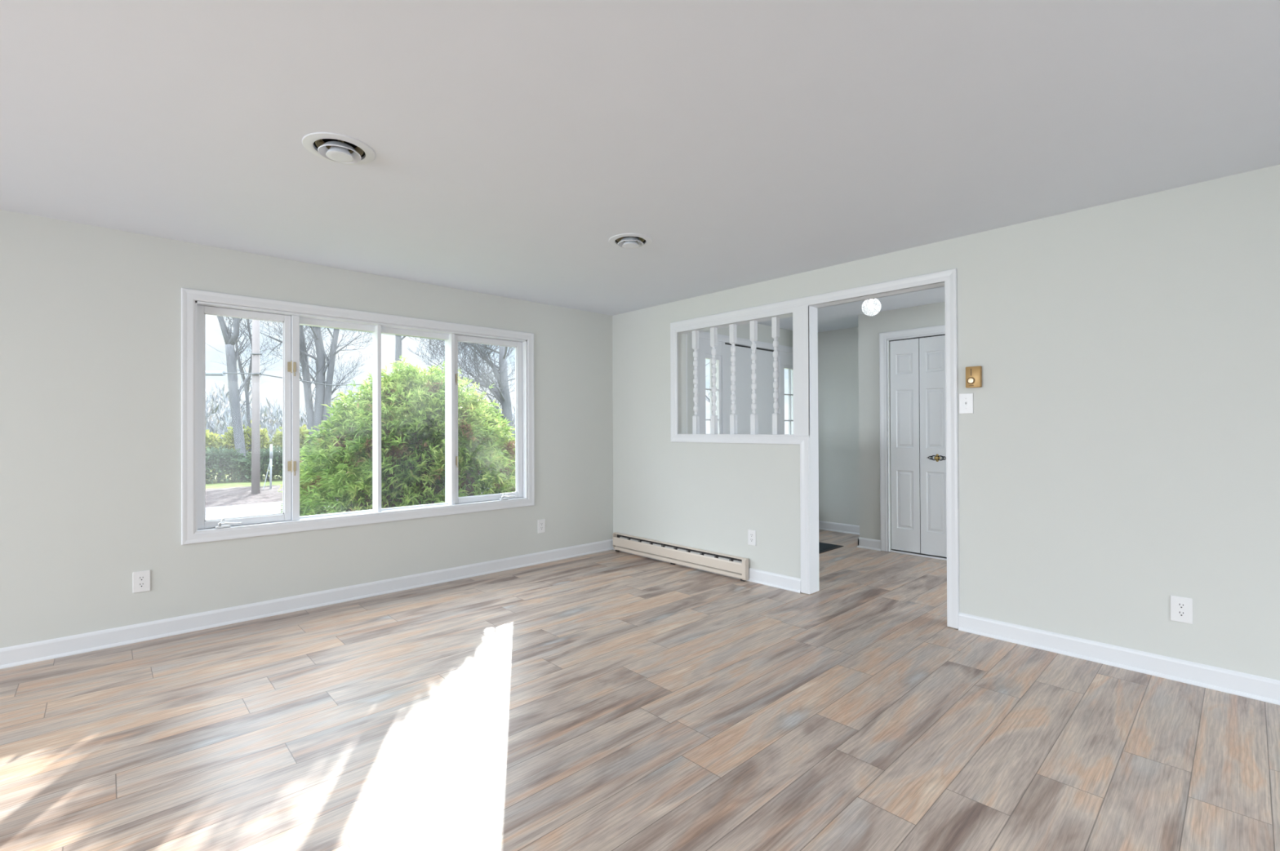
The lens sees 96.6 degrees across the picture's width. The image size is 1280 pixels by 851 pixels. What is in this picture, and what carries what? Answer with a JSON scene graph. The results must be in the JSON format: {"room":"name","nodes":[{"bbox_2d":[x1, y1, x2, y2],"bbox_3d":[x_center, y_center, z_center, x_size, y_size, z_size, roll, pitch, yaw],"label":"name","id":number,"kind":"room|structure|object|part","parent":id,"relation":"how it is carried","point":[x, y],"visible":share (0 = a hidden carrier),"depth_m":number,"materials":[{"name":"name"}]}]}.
{"room":"empty living room","nodes":[
{"label":"empty living room","id":0,"kind":"room"},
{"bbox_2d":[0,209,613,648],"bbox_3d":[-3.420,0.069,3.141,8.665,2.440,0.180,0,0,-43],"label":"wall","id":1,"kind":"structure","parent":0,"point":[91,316],"depth_m":3.46,"materials":[{"name":"paint"}]},
{"bbox_2d":[132,570,150,593],"bbox_3d":[-2.984,0.935,3.413,0.080,0.125,0.008,0,0,-43],"label":"electrical outlet","id":2,"kind":"object","parent":1,"relation":"attached to","point":[140,580],"visible":1,"depth_m":3.41,"materials":[{"name":"white plastic"}]},
{"bbox_2d":[137,582,145,587],"bbox_3d":[-2.983,0.954,3.412,0.034,0.028,0.004,0,0,-43],"label":"receptacle","id":3,"kind":"object","parent":2,"relation":"attached to","point":[140,584],"depth_m":3.41,"materials":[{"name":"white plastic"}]},
{"bbox_2d":[137,576,145,581],"bbox_3d":[-2.983,0.915,3.412,0.034,0.028,0.004,0,0,-43],"label":"receptacle","id":4,"kind":"object","parent":2,"relation":"attached to","point":[140,578],"depth_m":3.41,"materials":[{"name":"white plastic"}]},
{"bbox_2d":[0,538,613,669],"bbox_3d":[-3.333,1.236,3.074,8.400,0.105,0.022,0,0,-43],"label":"baseboard","id":5,"kind":"structure","parent":1,"relation":"attached to","point":[38,651],"depth_m":3.81,"materials":[{"name":"white wood"}]},
{"bbox_2d":[181,288,534,545],"bbox_3d":[-1.986,-0.057,4.491,2.559,1.599,0.218,0,0,-43],"label":"window","id":6,"kind":"structure","parent":1,"relation":"in","point":[195,529],"depth_m":4.02,"materials":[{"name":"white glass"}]},
{"bbox_3d":[-2.687,0.633,3.724,0.140,0.063,0.046,0,0,-43],"label":"crank handle","id":7,"kind":"part","parent":6,"relation":"part of","materials":[{"name":"metal"}]},
{"bbox_3d":[-2.655,-0.054,3.837,0.527,1.435,0.045,0,0,-43],"label":"casement sash","id":8,"kind":"part","parent":6,"relation":"part of","materials":[{"name":"white plastic"}]},
{"bbox_3d":[-1.345,-0.054,5.067,0.666,1.435,0.045,0,0,-43],"label":"casement sash","id":9,"kind":"part","parent":6,"relation":"part of","materials":[{"name":"white plastic"}]},
{"bbox_3d":[-1.197,0.634,5.124,0.140,0.063,0.046,0,0,-43],"label":"crank handle","id":10,"kind":"part","parent":6,"relation":"part of","materials":[{"name":"metal"}]},
{"bbox_2d":[537,519,545,533],"bbox_3d":[-0.924,0.944,5.348,0.080,0.125,0.008,0,0,-43],"label":"electrical outlet","id":11,"kind":"object","parent":1,"relation":"attached to","point":[541,523],"visible":1,"depth_m":5.35,"materials":[{"name":"white plastic"}]},
{"bbox_2d":[0,0,1279,332],"bbox_3d":[-0.094,-1.298,1.510,11.280,0.250,7.130,0,0,-43],"label":"ceiling","id":12,"kind":"structure","parent":0,"point":[751,141],"depth_m":2.21,"materials":[{"name":"paint"}]},
{"bbox_2d":[302,132,375,164],"bbox_3d":[-1.264,-1.232,2.400,0.275,0.204,0.275,0,0,-43],"label":"ceiling vent","id":13,"kind":"object","parent":12,"relation":"in","point":[331,147],"visible":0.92,"depth_m":2.38,"materials":[{"name":"white metal"}]},
{"bbox_2d":[608,233,652,248],"bbox_3d":[-0.060,-1.231,3.588,0.275,0.204,0.275,0,0,-43],"label":"ceiling vent","id":14,"kind":"object","parent":12,"relation":"in","point":[628,241],"visible":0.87,"depth_m":3.56,"materials":[{"name":"white metal"}]},
{"bbox_2d":[861,298,880,315],"bbox_3d":[2.029,-1.064,5.000,0.160,0.203,0.160,0,0,-43],"label":"ceiling lamp","id":15,"kind":"object","parent":12,"relation":"attached to","point":[871,306],"visible":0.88,"depth_m":4.98,"materials":[{"name":"white glass"}]},
{"bbox_3d":[2.029,-1.067,5.000,0.052,0.096,0.052,0,0,-43],"label":"bulb","id":16,"kind":"part","parent":15,"relation":"part of","materials":[{"name":"white glass"}]},
{"bbox_2d":[0,529,1279,850],"bbox_3d":[-0.082,1.341,1.497,11.280,0.150,7.130,0,0,-43],"label":"floor","id":17,"kind":"structure","parent":0,"point":[611,700],"depth_m":2.38,"materials":[{"name":"brown wood"}]},
{"bbox_2d":[818,542,843,554],"bbox_3d":[1.608,1.276,5.935,0.920,0.010,0.615,0,0,-43],"label":"door mat","id":18,"kind":"object","parent":17,"relation":"on","point":[823,547],"visible":0.24,"depth_m":5.95,"materials":[{"name":"black fabric"}]},
{"bbox_2d":[687,324,792,434],"bbox_3d":[1.169,0.065,6.385,2.465,2.440,0.140,0,0,-43],"label":"wall","id":19,"kind":"structure","parent":0,"point":[743,331],"depth_m":6.09,"materials":[{"name":"paint"}]},
{"bbox_2d":[693,331,793,434],"bbox_3d":[1.276,0.165,6.442,2.080,2.235,0.162,0,0,-43],"label":"door","id":20,"kind":"structure","parent":19,"relation":"in","point":[765,410],"depth_m":6.31,"materials":[{"name":"white wood"}]},
{"bbox_3d":[0.737,0.100,5.932,0.290,1.670,0.050,0,0,-43],"label":"sidelight frame","id":21,"kind":"part","parent":20,"relation":"part of","materials":[{"name":"white wood"}]},
{"bbox_3d":[1.823,0.100,6.952,0.365,1.670,0.050,0,0,-43],"label":"sidelight frame","id":22,"kind":"part","parent":20,"relation":"part of","materials":[{"name":"white wood"}]},
{"bbox_2d":[817,327,859,525],"bbox_3d":[4.190,0.045,5.078,0.150,2.440,6.183,0,0,-43],"label":"wall","id":23,"kind":"structure","parent":0,"point":[837,349],"depth_m":6.88,"materials":[{"name":"paint"}]},
{"bbox_2d":[857,302,945,551],"bbox_3d":[4.275,0.042,4.381,0.680,2.440,5.050,0,0,-43],"label":"wall","id":24,"kind":"structure","parent":0,"point":[869,327],"depth_m":5.88,"materials":[{"name":"paint"}]},
{"bbox_2d":[818,520,880,551],"bbox_3d":[3.290,1.212,4.126,2.465,0.105,6.043,0,0,-43],"label":"baseboard","id":25,"kind":"structure","parent":24,"relation":"attached to","point":[863,543],"depth_m":6.74,"materials":[{"name":"white wood"}]},
{"bbox_2d":[879,324,946,560],"bbox_3d":[2.743,0.164,5.591,0.138,2.220,0.730,0,0,-43],"label":"door","id":26,"kind":"structure","parent":24,"relation":"in","point":[917,359],"depth_m":5.59,"materials":[{"name":"white wood"}]},
{"bbox_3d":[2.829,0.310,5.439,0.039,0.074,0.060,0,0,-43],"label":"knob","id":27,"kind":"part","parent":26,"relation":"part of","materials":[{"name":"gold metal"}]},
{"bbox_2d":[612,164,1279,680],"bbox_3d":[2.086,0.047,3.524,0.115,2.440,6.800,0,0,-43],"label":"wall","id":28,"kind":"structure","parent":0,"point":[1119,446],"depth_m":3.08,"materials":[{"name":"paint"}]},
{"bbox_2d":[613,532,748,582],"bbox_3d":[0.314,1.190,5.276,0.069,0.186,1.665,0,0,-43],"label":"baseboard heater","id":29,"kind":"object","parent":28,"relation":"attached to","point":[734,566],"visible":1,"depth_m":5.15,"materials":[{"name":"beige metal"}]},
{"bbox_3d":[0.307,1.251,5.269,0.040,0.041,1.625,0,0,-43],"label":"panel","id":30,"kind":"part","parent":29,"relation":"part of","materials":[{"name":"beige metal"}]},
{"bbox_3d":[0.315,1.139,5.287,0.052,0.078,1.639,0,0,-43],"label":"plate","id":31,"kind":"part","parent":29,"relation":"part of","materials":[{"name":"beige metal"}]},
{"bbox_2d":[692,330,699,434],"bbox_3d":[0.508,-0.393,5.200,0.047,0.940,0.047,0,0,-43],"label":"spindle","id":32,"kind":"object","parent":28,"relation":"attached to","point":[695,419],"visible":1,"depth_m":5.18,"materials":[{"name":"white wood"}]},
{"bbox_2d":[710,327,717,434],"bbox_3d":[0.654,-0.394,5.045,0.047,0.940,0.047,0,0,-43],"label":"spindle","id":33,"kind":"object","parent":28,"relation":"attached to","point":[713,331],"visible":1,"depth_m":5.03,"materials":[{"name":"white wood"}]},
{"bbox_2d":[728,324,737,434],"bbox_3d":[0.800,-0.396,4.889,0.047,0.940,0.047,0,0,-43],"label":"spindle","id":34,"kind":"object","parent":28,"relation":"attached to","point":[732,328],"visible":0.99,"depth_m":4.87,"materials":[{"name":"white wood"}]},
{"bbox_2d":[747,529,755,546],"bbox_3d":[0.918,0.921,4.677,0.008,0.125,0.080,0,0,-43],"label":"electrical outlet","id":35,"kind":"object","parent":28,"relation":"attached to","point":[751,534],"visible":1,"depth_m":4.67,"materials":[{"name":"white plastic"}]},
{"bbox_2d":[749,320,758,434],"bbox_3d":[0.946,-0.397,4.734,0.047,0.940,0.047,0,0,-43],"label":"spindle","id":36,"kind":"object","parent":28,"relation":"attached to","point":[753,324],"visible":1,"depth_m":4.72,"materials":[{"name":"white wood"}]},
{"bbox_2d":[771,316,780,434],"bbox_3d":[1.092,-0.398,4.579,0.047,0.940,0.047,0,0,-43],"label":"spindle","id":37,"kind":"object","parent":28,"relation":"attached to","point":[775,321],"visible":1,"depth_m":4.56,"materials":[{"name":"white wood"}]},
{"bbox_2d":[670,268,959,629],"bbox_3d":[1.182,0.151,4.486,0.151,2.242,2.460,0,0,-43],"label":"trim","id":38,"kind":"structure","parent":28,"relation":"attached to","point":[803,311],"depth_m":4.31,"materials":[{"name":"white wood"}]},
{"bbox_2d":[613,548,1279,705],"bbox_3d":[2.049,1.214,3.463,0.022,0.105,6.778,0,0,-43],"label":"baseboard","id":39,"kind":"structure","parent":28,"relation":"attached to","point":[1226,681],"depth_m":2.99,"materials":[{"name":"white wood"}]},
{"bbox_2d":[959,393,973,413],"bbox_3d":[2.006,-0.136,3.510,0.021,0.125,0.080,0,0,-43],"label":"light switch","id":40,"kind":"object","parent":28,"relation":"attached to","point":[966,400],"visible":1,"depth_m":3.51,"materials":[{"name":"white plastic"}]},
{"bbox_2d":[965,366,982,388],"bbox_3d":[2.030,-0.295,3.470,0.039,0.128,0.083,0,0,-43],"label":"thermostat","id":41,"kind":"object","parent":28,"relation":"attached to","point":[973,374],"visible":1,"depth_m":3.46,"materials":[{"name":"gold metal"}]},
{"bbox_2d":[1170,595,1192,624],"bbox_3d":[2.671,0.908,2.811,0.008,0.125,0.080,0,0,-43],"label":"electrical outlet","id":42,"kind":"object","parent":28,"relation":"attached to","point":[1181,608],"visible":1,"depth_m":2.81,"materials":[{"name":"white plastic"}]},
{"bbox_2d":[1176,610,1186,617],"bbox_3d":[2.669,0.928,2.810,0.004,0.028,0.034,0,0,-43],"label":"receptacle","id":43,"kind":"object","parent":42,"relation":"attached to","point":[1179,613],"depth_m":2.81,"materials":[{"name":"white plastic"}]},
{"bbox_2d":[1176,602,1186,608],"bbox_3d":[2.669,0.889,2.810,0.004,0.028,0.034,0,0,-43],"label":"receptacle","id":44,"kind":"object","parent":42,"relation":"attached to","point":[1179,605],"depth_m":2.81,"materials":[{"name":"white plastic"}]},
{"label":"outside","id":45,"kind":"structure","parent":0,"visible":0},
{"bbox_2d":[205,488,488,519],"bbox_3d":[-3.185,2.490,23.658,100.000,0.200,2.800,0,0,-43],"label":"driveway","id":46,"kind":"structure","parent":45,"point":[223,512],"depth_m":16.03,"materials":[{"name":"grey asphalt"}]},
{"bbox_2d":[395,335,405,420],"bbox_3d":[-8.549,-3.563,19.650,7.887,11.916,5.297,0,0,0],"label":"bare tree","id":47,"kind":"object","parent":46,"relation":"on","point":[398,339],"visible":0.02,"depth_m":19.92,"materials":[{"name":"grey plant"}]},
{"bbox_2d":[407,337,515,468],"bbox_3d":[-6.210,-2.480,22.312,5.957,9.756,6.707,0,0,-17],"label":"bare tree","id":48,"kind":"object","parent":46,"relation":"on","point":[502,394],"visible":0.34,"depth_m":21.83,"materials":[{"name":"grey plant"}]},
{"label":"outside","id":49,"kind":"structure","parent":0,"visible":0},
{"bbox_2d":[205,448,513,489],"bbox_3d":[-24.648,2.698,46.509,100.000,0.200,47.500,0,0,-43],"label":"lawn","id":50,"kind":"structure","parent":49,"point":[230,484],"depth_m":24.11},
{"bbox_2d":[205,429,224,480],"bbox_3d":[-20.030,1.373,25.801,2.296,2.448,1.906,0,0,-43],"label":"shrub","id":51,"kind":"object","parent":50,"relation":"on","point":[211,442],"visible":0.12,"depth_m":25.85,"materials":[{"name":"green plant"}]},
{"bbox_2d":[205,445,247,484],"bbox_3d":[-18.231,1.761,24.643,2.285,1.784,1.909,0,0,-43],"label":"shrub","id":52,"kind":"object","parent":50,"relation":"on","point":[229,460],"visible":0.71,"depth_m":24.46,"materials":[{"name":"green plant"}]},
{"bbox_2d":[208,315,281,450],"bbox_3d":[-18.543,-3.188,26.451,3.715,11.325,4.877,0,0,-31],"label":"bare tree","id":53,"kind":"object","parent":50,"relation":"on","point":[239,361],"visible":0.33,"depth_m":26.92,"materials":[{"name":"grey plant"}]},
{"bbox_2d":[218,420,273,478],"bbox_3d":[-18.581,1.192,26.930,2.282,2.901,1.881,0,0,-43],"label":"shrub","id":54,"kind":"object","parent":50,"relation":"on","point":[228,442],"visible":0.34,"depth_m":26.59,"materials":[{"name":"green plant"}]},
{"bbox_2d":[217,315,277,460],"bbox_3d":[-18.855,-4.328,25.693,3.333,13.663,5.352,0,0,1],"label":"bare tree","id":55,"kind":"object","parent":50,"relation":"on","point":[234,394],"visible":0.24,"depth_m":25.90,"materials":[{"name":"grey plant"}]},
{"bbox_2d":[240,445,282,482],"bbox_3d":[-16.557,1.746,25.468,2.297,1.720,1.800,0,0,-43],"label":"shrub","id":56,"kind":"object","parent":50,"relation":"on","point":[277,460],"visible":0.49,"depth_m":25.06,"materials":[{"name":"green plant"}]},
{"bbox_2d":[267,423,311,477],"bbox_3d":[-16.939,1.265,27.902,2.342,2.706,1.891,0,0,-43],"label":"shrub","id":57,"kind":"object","parent":50,"relation":"on","point":[277,441],"visible":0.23,"depth_m":27.63,"materials":[{"name":"green plant"}]},
{"bbox_2d":[231,317,372,445],"bbox_3d":[-15.928,-4.900,27.058,10.667,14.761,8.178,0,0,32],"label":"bare tree","id":58,"kind":"object","parent":50,"relation":"on","point":[316,416],"visible":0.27,"depth_m":27.86,"materials":[{"name":"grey plant"}]},
{"bbox_2d":[299,444,318,479],"bbox_3d":[-15.072,1.804,26.622,2.337,1.787,1.823,0,0,-43],"label":"shrub","id":59,"kind":"object","parent":50,"relation":"on","point":[313,445],"visible":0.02,"depth_m":25.98,"materials":[{"name":"green plant"}]},
{"bbox_2d":[205,382,515,453],"bbox_3d":[-28.151,-0.684,65.036,81.361,7.566,14.078,0,0,-43],"label":"woods","id":60,"kind":"object","parent":50,"relation":"on","point":[277,416],"visible":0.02,"depth_m":52.92,"materials":[{"name":"grey plant"}]},
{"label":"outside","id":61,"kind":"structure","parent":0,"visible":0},
{"bbox_2d":[208,511,346,519],"bbox_3d":[2.182,2.438,17.944,100.000,0.200,12.880,0,0,-43],"label":"lawn","id":62,"kind":"structure","parent":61,"point":[344,511],"depth_m":14.97,"materials":[{"name":"green plant"}]},
{"bbox_2d":[278,355,515,516],"bbox_3d":[-2.478,0.814,6.244,3.120,3.190,3.070,0,0,-43],"label":"shrub","id":63,"kind":"object","parent":62,"relation":"on","point":[413,445],"visible":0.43,"depth_m":5.65,"materials":[{"name":"green plant"}]},
{"bbox_2d":[705,363,710,403],"bbox_3d":[3.498,-4.959,24.405,5.636,14.655,8.187,0,0,-13],"label":"bare tree","id":64,"kind":"object","parent":62,"relation":"on","point":[707,397],"visible":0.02,"depth_m":25.52,"materials":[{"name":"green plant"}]},
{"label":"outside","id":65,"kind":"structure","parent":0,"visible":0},
{"bbox_2d":[205,484,282,507],"bbox_3d":[-9.182,2.326,24.201,40.000,0.198,6.200,0,0,-43],"label":"road","id":66,"kind":"structure","parent":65,"point":[219,497],"depth_m":18.52,"materials":[{"name":"grey asphalt"}]},
{"bbox_2d":[251,320,262,494],"bbox_3d":[-12.867,-2.288,19.081,0.289,9.605,0.410,0,0,-43],"label":"utility pole","id":67,"kind":"object","parent":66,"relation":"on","point":[255,441],"visible":0.64,"depth_m":18.99,"materials":[{"name":"brown wood"}]},
{"bbox_2d":[205,370,463,386],"bbox_3d":[-14.355,-2.109,23.749,8.907,1.139,21.124,-1,0,41],"label":"overhead cable","id":68,"kind":"object","parent":67,"relation":"attached to","point":[208,373],"visible":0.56,"depth_m":18.96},
{"bbox_2d":[262,444,272,489],"bbox_3d":[-13.196,1.568,20.213,0.307,1.801,0.103,0,0,-22],"label":"marker post","id":69,"kind":"object","parent":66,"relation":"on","point":[271,445],"visible":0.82,"depth_m":20.22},
{"bbox_3d":[-13.106,1.568,20.251,0.083,1.801,0.074,0,0,-21],"label":"post","id":70,"kind":"part","parent":69,"relation":"part of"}
]}

